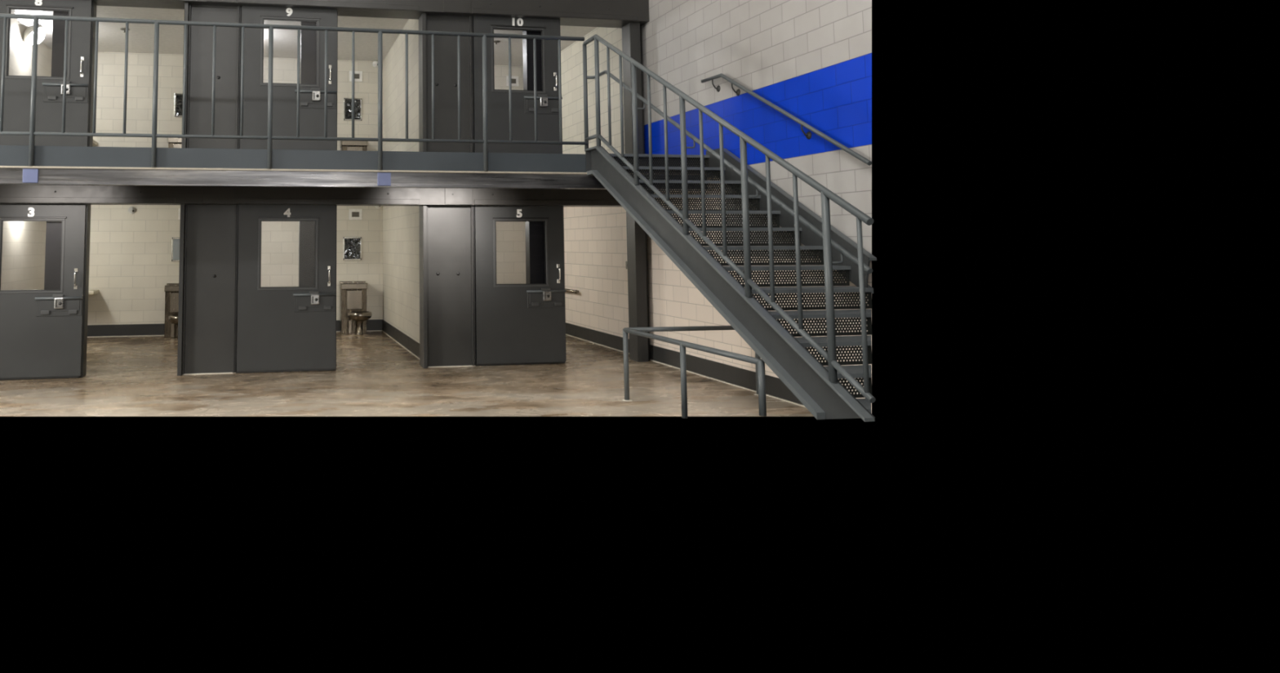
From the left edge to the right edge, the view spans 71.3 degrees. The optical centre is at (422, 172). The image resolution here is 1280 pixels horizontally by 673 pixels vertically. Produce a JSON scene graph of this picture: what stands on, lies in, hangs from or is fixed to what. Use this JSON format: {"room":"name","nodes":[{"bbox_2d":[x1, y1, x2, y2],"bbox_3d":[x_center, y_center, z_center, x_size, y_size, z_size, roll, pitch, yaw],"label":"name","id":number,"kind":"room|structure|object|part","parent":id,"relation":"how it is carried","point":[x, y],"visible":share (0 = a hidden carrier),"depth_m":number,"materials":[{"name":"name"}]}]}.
{"room":"prison interior","nodes":[
{"label":"prison interior","id":0,"kind":"room"},
{"bbox_2d":[0,13,52,289],"bbox_3d":[-6.391,0.155,12.954,0.200,5.150,4.704,1,-5,-10],"label":"wall partition","id":1,"kind":"structure","parent":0,"point":[24,242],"depth_m":13.78,"materials":[{"name":"white brick"}]},
{"bbox_2d":[44,204,90,377],"bbox_3d":[-5.183,1.455,10.510,1.983,2.140,0.310,1,-5,-10],"label":"door frame","id":2,"kind":"structure","parent":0,"point":[53,230],"depth_m":10.63,"materials":[{"name":"grey paint"}]},
{"bbox_2d":[0,203,86,379],"bbox_3d":[-4.819,1.437,10.460,1.255,2.154,0.121,1,-5,-10],"label":"sliding door","id":3,"kind":"structure","parent":2,"relation":"attached to","point":[41,331],"depth_m":10.48,"materials":[{"name":"grey paint"}]},
{"bbox_2d":[53,294,63,297],"bbox_3d":[-4.474,1.518,10.498,0.124,0.037,0.032,1,-5,-10],"label":"hood","id":4,"kind":"object","parent":3,"relation":"attached to","point":[54,295],"depth_m":10.48,"materials":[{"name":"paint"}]},
{"bbox_3d":[-4.468,1.544,10.497,0.545,0.032,0.032,1,-5,-10],"label":"drop rod","id":5,"kind":"part","parent":3,"relation":"part of","materials":[{"name":"grey paint"}]},
{"bbox_3d":[-4.284,1.311,10.540,0.021,0.196,0.066,1,-5,-10],"label":"pull handle","id":6,"kind":"part","parent":3,"relation":"part of","materials":[{"name":"silver metal"}]},
{"bbox_3d":[-4.478,1.468,10.694,0.440,2.140,0.185,1,-5,-10],"label":"mullion panel","id":7,"kind":"part","parent":2,"relation":"part of","materials":[{"name":"paint"}]},
{"bbox_2d":[51,0,96,146],"bbox_3d":[-5.193,-1.161,10.730,1.983,2.092,0.310,1,-5,-10],"label":"door frame","id":8,"kind":"structure","parent":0,"point":[59,26],"depth_m":10.85,"materials":[{"name":"grey paint"}]},
{"bbox_2d":[0,0,92,146],"bbox_3d":[-4.830,-1.179,10.681,1.255,2.104,0.121,1,-5,-10],"label":"sliding door","id":9,"kind":"structure","parent":8,"relation":"attached to","point":[17,89],"depth_m":10.70,"materials":[{"name":"grey paint"}]},
{"bbox_2d":[59,80,70,84],"bbox_3d":[-4.484,-1.123,10.720,0.124,0.037,0.032,1,-5,-10],"label":"hood","id":10,"kind":"object","parent":9,"relation":"attached to","point":[60,82],"depth_m":10.71,"materials":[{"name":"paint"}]},
{"bbox_3d":[-4.479,-1.097,10.719,0.545,0.032,0.032,1,-5,-10],"label":"drop rod","id":11,"kind":"part","parent":9,"relation":"part of","materials":[{"name":"grey paint"}]},
{"bbox_3d":[-4.294,-1.330,10.762,0.021,0.196,0.066,1,-5,-10],"label":"pull handle","id":12,"kind":"part","parent":9,"relation":"part of","materials":[{"name":"silver metal"}]},
{"bbox_3d":[-4.488,-1.149,10.915,0.440,2.092,0.185,1,-5,-10],"label":"mullion panel","id":13,"kind":"part","parent":8,"relation":"part of","materials":[{"name":"paint"}]},
{"bbox_2d":[177,204,337,375],"bbox_3d":[-2.115,1.489,11.059,1.983,2.140,0.310,1,-5,-10],"label":"door frame","id":14,"kind":"structure","parent":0,"point":[208,271],"depth_m":10.90,"materials":[{"name":"grey paint"}]},
{"bbox_3d":[-3.065,1.478,10.887,0.052,2.140,0.305,1,-5,-10],"label":"jamb post","id":15,"kind":"part","parent":14,"relation":"part of","materials":[{"name":"grey metal"}]},
{"bbox_2d":[235,204,336,373],"bbox_3d":[-1.751,1.470,11.010,1.255,2.154,0.121,1,-5,-10],"label":"sliding door","id":16,"kind":"structure","parent":14,"relation":"attached to","point":[280,328],"depth_m":10.99,"materials":[{"name":"grey paint"}]},
{"bbox_2d":[309,290,319,293],"bbox_3d":[-1.406,1.552,11.047,0.124,0.037,0.032,1,-5,-10],"label":"hood","id":17,"kind":"object","parent":16,"relation":"attached to","point":[310,291],"depth_m":11.04,"materials":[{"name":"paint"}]},
{"bbox_3d":[-1.400,1.577,11.046,0.545,0.032,0.032,1,-5,-10],"label":"drop rod","id":18,"kind":"part","parent":16,"relation":"part of","materials":[{"name":"grey paint"}]},
{"bbox_3d":[-1.216,1.345,11.088,0.021,0.196,0.066,1,-5,-10],"label":"pull handle","id":19,"kind":"part","parent":16,"relation":"part of","materials":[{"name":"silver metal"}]},
{"bbox_3d":[-1.410,1.502,11.244,0.440,2.140,0.185,1,-5,-10],"label":"mullion panel","id":20,"kind":"part","parent":14,"relation":"part of","materials":[{"name":"paint"}]},
{"bbox_2d":[181,2,337,150],"bbox_3d":[-2.125,-1.127,11.280,1.983,2.092,0.310,1,-5,-10],"label":"door frame","id":21,"kind":"structure","parent":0,"point":[199,38],"depth_m":11.13,"materials":[{"name":"grey paint"}]},
{"bbox_3d":[-3.075,-1.138,11.107,0.052,2.092,0.305,1,-5,-10],"label":"jamb post","id":22,"kind":"part","parent":21,"relation":"part of","materials":[{"name":"grey metal"}]},
{"bbox_2d":[240,5,337,150],"bbox_3d":[-1.762,-1.145,11.230,1.255,2.104,0.121,1,-5,-10],"label":"sliding door","id":23,"kind":"structure","parent":21,"relation":"attached to","point":[255,91],"depth_m":11.22,"materials":[{"name":"grey paint"}]},
{"bbox_2d":[311,88,319,90],"bbox_3d":[-1.416,-1.089,11.269,0.124,0.037,0.032,1,-5,-10],"label":"hood","id":24,"kind":"object","parent":23,"relation":"attached to","point":[312,89],"depth_m":11.25,"materials":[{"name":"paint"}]},
{"bbox_3d":[-1.411,-1.063,11.268,0.545,0.032,0.032,1,-5,-10],"label":"drop rod","id":25,"kind":"part","parent":23,"relation":"part of","materials":[{"name":"grey paint"}]},
{"bbox_3d":[-1.226,-1.296,11.311,0.021,0.196,0.066,1,-5,-10],"label":"pull handle","id":26,"kind":"part","parent":23,"relation":"part of","materials":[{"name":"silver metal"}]},
{"bbox_3d":[-1.420,-1.115,11.464,0.440,2.092,0.185,1,-5,-10],"label":"mullion panel","id":27,"kind":"part","parent":21,"relation":"part of","materials":[{"name":"paint"}]},
{"bbox_2d":[10,5,597,66],"bbox_3d":[-3.378,-2.487,13.598,12.427,0.200,4.944,1,-5,-10],"label":"ceiling","id":28,"kind":"structure","parent":0,"point":[111,38],"depth_m":14.47,"materials":[{"name":"paint"}]},
{"bbox_2d":[23,25,44,44],"bbox_3d":[-6.237,-2.201,13.731,0.308,0.308,0.350,1,-5,-10],"label":"lamp","id":29,"kind":"object","parent":28,"relation":"attached to","point":[28,33],"visible":0.82,"depth_m":13.63,"materials":[{"name":"white"}]},
{"bbox_2d":[87,51,525,324],"bbox_3d":[-3.822,0.219,15.911,12.427,5.500,0.200,1,-5,-10],"label":"wall","id":30,"kind":"structure","parent":0,"point":[131,264],"depth_m":15.72,"materials":[{"name":"beige brick"}]},
{"bbox_2d":[88,289,99,294],"bbox_3d":[-6.142,2.278,14.961,0.820,0.415,0.498,1,-5,-10],"label":"desk","id":31,"kind":"object","parent":30,"relation":"attached to","point":[90,291],"visible":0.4,"depth_m":14.85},
{"bbox_2d":[93,139,97,145],"bbox_3d":[-6.246,-0.364,15.166,0.820,0.415,0.498,1,-5,-10],"label":"desk","id":32,"kind":"object","parent":30,"relation":"attached to","point":[95,143],"visible":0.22,"depth_m":15.31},
{"bbox_2d":[87,323,164,337],"bbox_3d":[-5.266,2.828,15.315,2.904,0.212,0.025,1,-5,-10],"label":"baseboard","id":33,"kind":"structure","parent":30,"relation":"attached to","point":[157,329],"depth_m":15.31,"materials":[{"name":"grey paint"}]},
{"bbox_2d":[128,206,135,213],"bbox_3d":[-5.265,0.684,15.467,0.136,0.136,0.084,1,-5,-10],"label":"dome camera","id":34,"kind":"object","parent":30,"relation":"attached to","point":[131,210],"visible":1,"depth_m":15.46,"materials":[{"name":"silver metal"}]},
{"bbox_2d":[171,236,179,261],"bbox_3d":[-4.400,1.403,15.592,0.357,0.440,0.024,1,-5,-10],"label":"mirror","id":35,"kind":"object","parent":30,"relation":"attached to","point":[175,241],"visible":0.47,"depth_m":15.57,"materials":[{"name":"silver metal"}]},
{"bbox_3d":[-4.401,1.404,15.598,0.297,0.380,0.008,1,-5,-10],"label":"polished plate","id":36,"kind":"part","parent":35,"relation":"part of","materials":[{"name":"silver metal"}]},
{"bbox_2d":[173,93,182,116],"bbox_3d":[-4.411,-1.237,15.815,0.357,0.440,0.024,1,-5,-10],"label":"mirror","id":37,"kind":"object","parent":30,"relation":"attached to","point":[178,96],"visible":0.52,"depth_m":15.80,"materials":[{"name":"silver metal"}]},
{"bbox_2d":[177,208,180,219],"bbox_3d":[-4.348,0.764,15.660,0.250,0.205,0.016,1,-5,-10],"label":"air vent","id":38,"kind":"object","parent":30,"relation":"in","point":[179,212],"visible":0.17,"depth_m":15.63,"materials":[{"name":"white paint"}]},
{"bbox_2d":[342,236,361,260],"bbox_3d":[-1.332,1.437,16.141,0.357,0.440,0.024,1,-5,-10],"label":"mirror","id":39,"kind":"object","parent":30,"relation":"attached to","point":[352,246],"visible":1,"depth_m":16.14,"materials":[{"name":"silver metal"}]},
{"bbox_2d":[343,97,362,120],"bbox_3d":[-1.343,-1.203,16.364,0.357,0.440,0.024,1,-5,-10],"label":"mirror","id":40,"kind":"object","parent":30,"relation":"attached to","point":[347,101],"visible":0.98,"depth_m":16.36,"materials":[{"name":"silver metal"}]},
{"bbox_2d":[348,208,362,219],"bbox_3d":[-1.280,0.798,16.209,0.250,0.205,0.016,1,-5,-10],"label":"air vent","id":41,"kind":"object","parent":30,"relation":"in","point":[353,214],"visible":1,"depth_m":16.21,"materials":[{"name":"beige metal"}]},
{"bbox_2d":[351,211,359,217],"bbox_3d":[-1.280,0.798,16.210,0.146,0.101,0.011,1,-5,-10],"label":"grille","id":42,"kind":"object","parent":41,"relation":"attached to","point":[354,214],"depth_m":16.21,"materials":[{"name":"grey metal"}]},
{"bbox_2d":[349,71,362,81],"bbox_3d":[-1.290,-1.843,16.431,0.250,0.205,0.016,1,-5,-10],"label":"air vent","id":43,"kind":"object","parent":30,"relation":"in","point":[357,74],"visible":0.78,"depth_m":16.43,"materials":[{"name":"white metal"}]},
{"bbox_2d":[354,73,359,78],"bbox_3d":[-1.290,-1.843,16.433,0.146,0.101,0.011,1,-5,-10],"label":"grille","id":44,"kind":"object","parent":43,"relation":"attached to","point":[356,75],"depth_m":16.43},
{"bbox_2d":[336,319,382,331],"bbox_3d":[-2.198,2.861,15.864,2.904,0.212,0.025,1,-5,-10],"label":"baseboard","id":45,"kind":"structure","parent":30,"relation":"attached to","point":[371,324],"depth_m":16.09,"materials":[{"name":"grey paint"}]},
{"bbox_2d":[372,60,377,67],"bbox_3d":[-0.903,-2.085,16.467,0.136,0.136,0.084,1,-5,-10],"label":"dome camera","id":46,"kind":"object","parent":30,"relation":"attached to","point":[375,64],"visible":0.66,"depth_m":16.45,"materials":[{"name":"white paint"}]},
{"bbox_2d":[506,75,519,86],"bbox_3d":[1.778,-1.809,16.980,0.250,0.205,0.016,1,-5,-10],"label":"air vent","id":47,"kind":"object","parent":30,"relation":"in","point":[514,79],"visible":0.77,"depth_m":16.98,"materials":[{"name":"white metal"}]},
{"bbox_2d":[511,78,515,83],"bbox_3d":[1.778,-1.809,16.982,0.146,0.101,0.011,1,-5,-10],"label":"grille","id":48,"kind":"object","parent":47,"relation":"attached to","point":[513,80],"depth_m":16.98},
{"bbox_2d":[0,184,653,206],"bbox_3d":[-2.945,0.252,10.988,12.420,0.320,0.432,1,-5,-10],"label":"support beam","id":49,"kind":"structure","parent":0,"point":[9,193],"depth_m":11.02,"materials":[{"name":"grey metal"}]},
{"bbox_3d":[-2.594,0.246,10.841,0.380,0.296,0.009,1,-5,-10],"label":"joint plate","id":50,"kind":"part","parent":49,"relation":"part of","materials":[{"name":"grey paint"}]},
{"bbox_3d":[0.474,0.280,11.389,0.380,0.296,0.009,1,-5,-10],"label":"joint plate","id":51,"kind":"part","parent":49,"relation":"part of","materials":[{"name":"grey paint"}]},
{"bbox_2d":[92,0,648,27],"bbox_3d":[-2.957,-2.559,11.225,12.420,0.758,0.432,1,-5,-10],"label":"wall","id":52,"kind":"structure","parent":0,"point":[588,13],"depth_m":11.68,"materials":[{"name":"grey paint"}]},
{"bbox_3d":[-2.604,-2.346,11.059,0.380,0.296,0.009,1,-5,-10],"label":"joint plate","id":53,"kind":"part","parent":52,"relation":"part of","materials":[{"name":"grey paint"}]},
{"bbox_3d":[0.464,-2.312,11.608,0.380,0.296,0.009,1,-5,-10],"label":"joint plate","id":54,"kind":"part","parent":52,"relation":"part of","materials":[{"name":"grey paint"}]},
{"bbox_2d":[622,22,649,361],"bbox_3d":[3.039,0.251,12.102,0.250,4.742,0.280,1,-5,-10],"label":"column","id":55,"kind":"structure","parent":52,"relation":"attached to","point":[637,237],"depth_m":12.01,"materials":[{"name":"grey metal"}]},
{"bbox_2d":[382,18,419,342],"bbox_3d":[-0.255,0.223,14.052,0.200,5.150,4.704,1,-5,-10],"label":"wall partition","id":56,"kind":"structure","parent":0,"point":[401,224],"depth_m":14.04,"materials":[{"name":"beige brick"}]},
{"bbox_2d":[382,319,419,359],"bbox_3d":[-0.355,2.682,13.823,0.025,0.212,4.680,1,-5,-10],"label":"baseboard","id":57,"kind":"structure","parent":56,"relation":"attached to","point":[406,342],"depth_m":13.72,"materials":[{"name":"grey paint"}]},
{"bbox_2d":[0,330,813,416],"bbox_3d":[-3.801,2.573,11.104,14.027,0.001,8.844,1,-5,-10],"label":"floor","id":58,"kind":"structure","parent":0,"point":[374,375],"depth_m":9.54,"materials":[{"name":"concrete"}]},
{"bbox_2d":[164,283,178,338],"bbox_3d":[-4.294,2.443,15.108,0.549,0.935,0.829,1,-5,-10],"label":"toilet","id":59,"kind":"object","parent":58,"relation":"on","point":[171,294],"visible":0.35,"depth_m":15.12,"materials":[{"name":"silver metal"}]},
{"bbox_3d":[-4.218,2.580,14.966,0.448,0.169,0.547,1,-5,-10],"label":"bowl","id":60,"kind":"part","parent":59,"relation":"part of","materials":[{"name":"silver metal"}]},
{"bbox_3d":[-4.330,2.304,15.154,0.300,0.360,0.030,1,-5,-10],"label":"panel","id":61,"kind":"part","parent":59,"relation":"part of","materials":[{"name":"silver metal"}]},
{"bbox_2d":[339,280,372,334],"bbox_3d":[-1.226,2.477,15.658,0.549,0.935,0.829,1,-5,-10],"label":"toilet","id":62,"kind":"object","parent":58,"relation":"on","point":[353,314],"visible":1,"depth_m":15.68,"materials":[{"name":"silver metal"}]},
{"bbox_3d":[-1.262,2.338,15.703,0.300,0.360,0.030,1,-5,-10],"label":"panel","id":63,"kind":"part","parent":62,"relation":"part of","materials":[{"name":"silver metal"}]},
{"bbox_3d":[-1.150,2.614,15.515,0.448,0.169,0.547,1,-5,-10],"label":"bowl","id":64,"kind":"part","parent":62,"relation":"part of","materials":[{"name":"silver metal"}]},
{"bbox_2d":[622,325,766,417],"bbox_3d":[3.075,1.897,7.833,1.625,0.743,2.621,1,-5,-10],"label":"barrier","id":65,"kind":"object","parent":58,"relation":"on","point":[759,363],"visible":0.94,"depth_m":7.67,"materials":[{"name":"grey metal"}]},
{"bbox_3d":[2.113,1.998,8.901,0.052,0.730,0.053,1,-5,-10],"label":"post","id":66,"kind":"part","parent":65,"relation":"part of","materials":[{"name":"grey metal"}]},
{"bbox_3d":[2.856,1.655,9.069,1.515,0.051,0.048,1,-5,-11],"label":"rail","id":67,"kind":"part","parent":65,"relation":"part of","materials":[{"name":"grey metal"}]},
{"bbox_3d":[2.335,1.861,7.668,0.052,0.665,0.053,1,-5,-10],"label":"post","id":68,"kind":"part","parent":65,"relation":"part of","materials":[{"name":"grey metal"}]},
{"bbox_3d":[2.333,1.540,7.700,0.048,0.047,2.510,1,-5,-10],"label":"rail","id":69,"kind":"part","parent":65,"relation":"part of","materials":[{"name":"grey metal"}]},
{"bbox_3d":[3.599,2.017,9.197,0.052,0.730,0.053,1,-5,-10],"label":"post","id":70,"kind":"part","parent":65,"relation":"part of","materials":[{"name":"grey metal"}]},
{"bbox_3d":[2.555,1.623,6.453,0.052,0.413,0.053,1,-5,-10],"label":"post","id":71,"kind":"part","parent":65,"relation":"part of","materials":[{"name":"grey metal"}]},
{"bbox_2d":[585,146,876,421],"bbox_3d":[3.103,0.686,7.818,1.601,2.288,4.677,1,-5,-10],"label":"staircase","id":72,"kind":"structure","parent":58,"relation":"on","point":[787,355],"depth_m":7.64,"materials":[{"name":"grey metal"}]},
{"bbox_3d":[1.940,-0.117,10.022,0.070,0.310,0.012,1,-5,-10],"label":"plate","id":73,"kind":"part","parent":72,"relation":"part of","materials":[{"name":"grey paint"}]},
{"bbox_2d":[582,34,875,402],"bbox_3d":[2.401,-0.067,7.725,0.150,3.384,4.819,1,-5,-10],"label":"stair railing","id":74,"kind":"object","parent":72,"relation":"on","point":[830,356],"visible":1,"depth_m":6.71,"materials":[{"name":"grey metal"}]},
{"bbox_3d":[1.927,-0.885,10.142,0.046,1.285,0.047,1,-5,-10],"label":"post","id":75,"kind":"part","parent":74,"relation":"part of","materials":[{"name":"grey metal"}]},
{"bbox_3d":[1.962,-0.405,9.917,0.041,0.040,0.375,1,-5,-10],"label":"rail","id":76,"kind":"part","parent":74,"relation":"part of","materials":[{"name":"grey metal"}]},
{"bbox_3d":[1.993,-0.923,9.775,0.050,1.269,0.051,1,-5,-10],"label":"post","id":77,"kind":"part","parent":74,"relation":"part of","materials":[{"name":"grey metal"}]},
{"bbox_3d":[2.083,-0.213,9.224,0.041,0.538,1.013,1,-5,-10],"label":"rail","id":78,"kind":"part","parent":74,"relation":"part of","materials":[{"name":"grey metal"}]},
{"bbox_3d":[2.170,-0.503,8.757,0.050,1.267,0.051,1,-5,-10],"label":"post","id":79,"kind":"part","parent":74,"relation":"part of","materials":[{"name":"grey metal"}]},
{"bbox_3d":[2.263,0.210,8.193,0.041,0.550,1.038,1,-5,-10],"label":"rail","id":80,"kind":"part","parent":74,"relation":"part of","materials":[{"name":"grey metal"}]},
{"bbox_3d":[2.352,-0.073,7.713,0.050,1.265,0.051,1,-5,-10],"label":"post","id":81,"kind":"part","parent":74,"relation":"part of","materials":[{"name":"grey metal"}]},
{"bbox_3d":[2.442,0.630,7.167,0.041,0.533,1.003,1,-5,-10],"label":"rail","id":82,"kind":"part","parent":74,"relation":"part of","materials":[{"name":"grey metal"}]},
{"bbox_3d":[2.353,-0.614,7.743,0.049,2.291,4.781,1,-5,-10],"label":"rail","id":83,"kind":"part","parent":74,"relation":"part of","materials":[{"name":"grey metal"}]},
{"bbox_3d":[2.397,-0.248,7.820,0.128,2.185,4.652,1,-5,-10],"label":"handrail","id":84,"kind":"part","parent":74,"relation":"part of","materials":[{"name":"grey metal"}]},
{"bbox_3d":[2.528,0.342,6.705,0.050,1.263,0.051,1,-5,-10],"label":"post","id":85,"kind":"part","parent":74,"relation":"part of","materials":[{"name":"grey metal"}]},
{"bbox_3d":[2.618,1.043,6.161,0.041,0.532,1.001,1,-5,-10],"label":"rail","id":86,"kind":"part","parent":74,"relation":"part of","materials":[{"name":"grey metal"}]},
{"bbox_3d":[2.704,0.756,5.699,0.050,1.261,0.051,1,-5,-10],"label":"post","id":87,"kind":"part","parent":74,"relation":"part of","materials":[{"name":"grey metal"}]},
{"bbox_3d":[2.739,1.327,5.468,0.041,0.223,0.390,1,-5,-10],"label":"rail","id":88,"kind":"part","parent":74,"relation":"part of","materials":[{"name":"grey metal"}]},
{"bbox_2d":[418,13,542,152],"bbox_3d":[0.943,-1.094,11.829,1.983,2.092,0.310,1,-5,-10],"label":"door frame","id":89,"kind":"structure","parent":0,"point":[446,60],"depth_m":11.68,"materials":[{"name":"grey paint"}]},
{"bbox_3d":[-0.007,-1.104,11.656,0.052,2.092,0.305,1,-5,-10],"label":"jamb post","id":90,"kind":"part","parent":89,"relation":"part of","materials":[{"name":"grey metal"}]},
{"bbox_2d":[472,15,562,153],"bbox_3d":[1.306,-1.111,11.779,1.255,2.104,0.121,1,-5,-10],"label":"sliding door","id":91,"kind":"structure","parent":89,"relation":"attached to","point":[548,99],"depth_m":11.77,"materials":[{"name":"grey paint"}]},
{"bbox_2d":[537,93,546,97],"bbox_3d":[1.652,-1.055,11.818,0.124,0.037,0.032,1,-5,-10],"label":"hood","id":92,"kind":"object","parent":91,"relation":"attached to","point":[539,95],"depth_m":11.81,"materials":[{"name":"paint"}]},
{"bbox_3d":[1.657,-1.029,11.817,0.545,0.032,0.032,1,-5,-10],"label":"drop rod","id":93,"kind":"part","parent":91,"relation":"part of","materials":[{"name":"grey paint"}]},
{"bbox_3d":[1.842,-1.262,11.860,0.021,0.196,0.066,1,-5,-10],"label":"pull handle","id":94,"kind":"part","parent":91,"relation":"part of","materials":[{"name":"silver metal"}]},
{"bbox_3d":[1.648,-1.081,12.013,0.440,2.092,0.185,1,-5,-10],"label":"mullion panel","id":95,"kind":"part","parent":89,"relation":"part of","materials":[{"name":"paint"}]},
{"bbox_2d":[419,204,565,368],"bbox_3d":[0.953,1.523,11.608,1.983,2.140,0.310,1,-5,-10],"label":"door frame","id":96,"kind":"structure","parent":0,"point":[447,335],"depth_m":11.45,"materials":[{"name":"grey paint"}]},
{"bbox_3d":[0.004,1.512,11.436,0.052,2.140,0.305,1,-5,-10],"label":"jamb post","id":97,"kind":"part","parent":96,"relation":"part of","materials":[{"name":"grey metal"}]},
{"bbox_2d":[474,204,566,365],"bbox_3d":[1.317,1.504,11.559,1.255,2.154,0.121,1,-5,-10],"label":"sliding door","id":98,"kind":"structure","parent":96,"relation":"attached to","point":[519,323],"depth_m":11.54,"materials":[{"name":"grey paint"}]},
{"bbox_2d":[541,288,550,290],"bbox_3d":[1.663,1.586,11.596,0.124,0.037,0.032,1,-5,-10],"label":"hood","id":99,"kind":"object","parent":98,"relation":"attached to","point":[542,289],"depth_m":11.58,"materials":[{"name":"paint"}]},
{"bbox_3d":[1.668,1.611,11.595,0.545,0.032,0.032,1,-5,-10],"label":"drop rod","id":100,"kind":"part","parent":98,"relation":"part of","materials":[{"name":"grey paint"}]},
{"bbox_3d":[1.852,1.379,11.638,0.021,0.196,0.066,1,-5,-10],"label":"pull handle","id":101,"kind":"part","parent":98,"relation":"part of","materials":[{"name":"silver metal"}]},
{"bbox_3d":[1.658,1.536,11.793,0.440,2.140,0.185,1,-5,-10],"label":"mullion panel","id":102,"kind":"part","parent":96,"relation":"part of","materials":[{"name":"paint"}]},
{"bbox_2d":[613,156,706,174],"bbox_3d":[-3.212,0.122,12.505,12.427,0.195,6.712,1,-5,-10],"label":"stair tread","id":103,"kind":"structure","parent":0,"point":[613,157],"depth_m":10.21,"materials":[{"name":"metal"}]},
{"bbox_2d":[167,137,182,147],"bbox_3d":[-4.304,-0.197,15.331,0.549,0.935,0.829,1,-5,-10],"label":"toilet","id":104,"kind":"object","parent":103,"relation":"on","point":[172,142],"visible":0.19,"depth_m":15.37,"materials":[{"name":"silver metal"}]},
{"bbox_3d":[-4.341,-0.336,15.376,0.300,0.360,0.030,1,-5,-10],"label":"panel","id":105,"kind":"part","parent":104,"relation":"part of","materials":[{"name":"metal"}]},
{"bbox_2d":[0,145,706,190],"bbox_3d":[-2.671,-0.059,9.217,12.330,0.404,0.135,1,-5,-10],"label":"walkway","id":106,"kind":"object","parent":103,"relation":"attached to","point":[52,165],"visible":0.97,"depth_m":9.40,"materials":[{"name":"grey paint"}]},
{"bbox_3d":[-3.415,-0.162,9.065,10.809,0.217,0.011,1,-5,-10],"label":"edge plate","id":107,"kind":"part","parent":106,"relation":"part of","materials":[{"name":"grey paint"}]},
{"bbox_2d":[0,13,588,171],"bbox_3d":[-3.404,-0.857,9.091,10.824,1.599,0.051,1,-5,-10],"label":"guard railing","id":108,"kind":"object","parent":106,"relation":"on","point":[32,133],"visible":1,"depth_m":9.38,"materials":[{"name":"grey metal"}]},
{"bbox_3d":[-4.080,-0.852,8.969,0.050,1.574,0.051,1,-5,-10],"label":"post","id":109,"kind":"part","parent":108,"relation":"part of","materials":[{"name":"grey metal"}]},
{"bbox_3d":[-2.874,-0.838,9.185,0.050,1.574,0.051,1,-5,-10],"label":"post","id":110,"kind":"part","parent":108,"relation":"part of","materials":[{"name":"grey metal"}]},
{"bbox_3d":[-1.677,-0.825,9.399,0.050,1.574,0.051,1,-5,-10],"label":"post","id":111,"kind":"part","parent":108,"relation":"part of","materials":[{"name":"grey metal"}]},
{"bbox_3d":[-3.417,-1.631,9.155,10.804,0.046,0.047,1,-5,-10],"label":"rail","id":112,"kind":"part","parent":108,"relation":"part of","materials":[{"name":"grey metal"}]},
{"bbox_3d":[-3.402,-0.397,9.053,10.824,0.036,0.037,1,-5,-10],"label":"rail","id":113,"kind":"part","parent":108,"relation":"part of","materials":[{"name":"grey metal"}]},
{"bbox_3d":[-0.482,-0.812,9.613,0.050,1.574,0.051,1,-5,-10],"label":"post","id":114,"kind":"part","parent":108,"relation":"part of","materials":[{"name":"grey metal"}]},
{"bbox_3d":[0.711,-0.799,9.827,0.050,1.574,0.051,1,-5,-10],"label":"post","id":115,"kind":"part","parent":108,"relation":"part of","materials":[{"name":"grey metal"}]},
{"bbox_2d":[339,140,368,151],"bbox_3d":[-1.236,-0.163,15.880,0.549,0.935,0.829,1,-5,-10],"label":"toilet","id":116,"kind":"object","parent":103,"relation":"on","point":[344,144],"visible":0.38,"depth_m":15.93,"materials":[{"name":"silver metal"}]},
{"bbox_3d":[-1.273,-0.302,15.925,0.300,0.360,0.030,1,-5,-10],"label":"panel","id":117,"kind":"part","parent":116,"relation":"part of","materials":[{"name":"metal"}]},
{"bbox_2d":[560,0,871,413],"bbox_3d":[3.165,-0.125,12.160,0.001,5.500,9.680,1,-5,-10],"label":"wall","id":118,"kind":"structure","parent":0,"point":[811,60],"depth_m":9.98,"materials":[{"name":"beige brick"}]},
{"bbox_2d":[564,288,578,293],"bbox_3d":[2.524,2.099,15.303,0.105,0.067,1.390,1,-5,-10],"label":"grab bar","id":119,"kind":"object","parent":118,"relation":"attached to","point":[575,291],"visible":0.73,"depth_m":14.76,"materials":[{"name":"silver metal"}]},
{"bbox_2d":[565,322,805,407],"bbox_3d":[3.088,2.545,12.356,0.025,0.212,8.824,1,-5,-10],"label":"baseboard","id":120,"kind":"structure","parent":118,"relation":"attached to","point":[745,379],"depth_m":10.47,"materials":[{"name":"grey paint"}]},
{"bbox_2d":[700,73,871,165],"bbox_3d":[3.691,-0.595,8.973,0.098,1.313,2.890,1,-5,-10],"label":"wall handrail","id":121,"kind":"object","parent":118,"relation":"attached to","point":[808,135],"visible":1,"depth_m":8.62,"materials":[{"name":"grey metal"}]}
]}

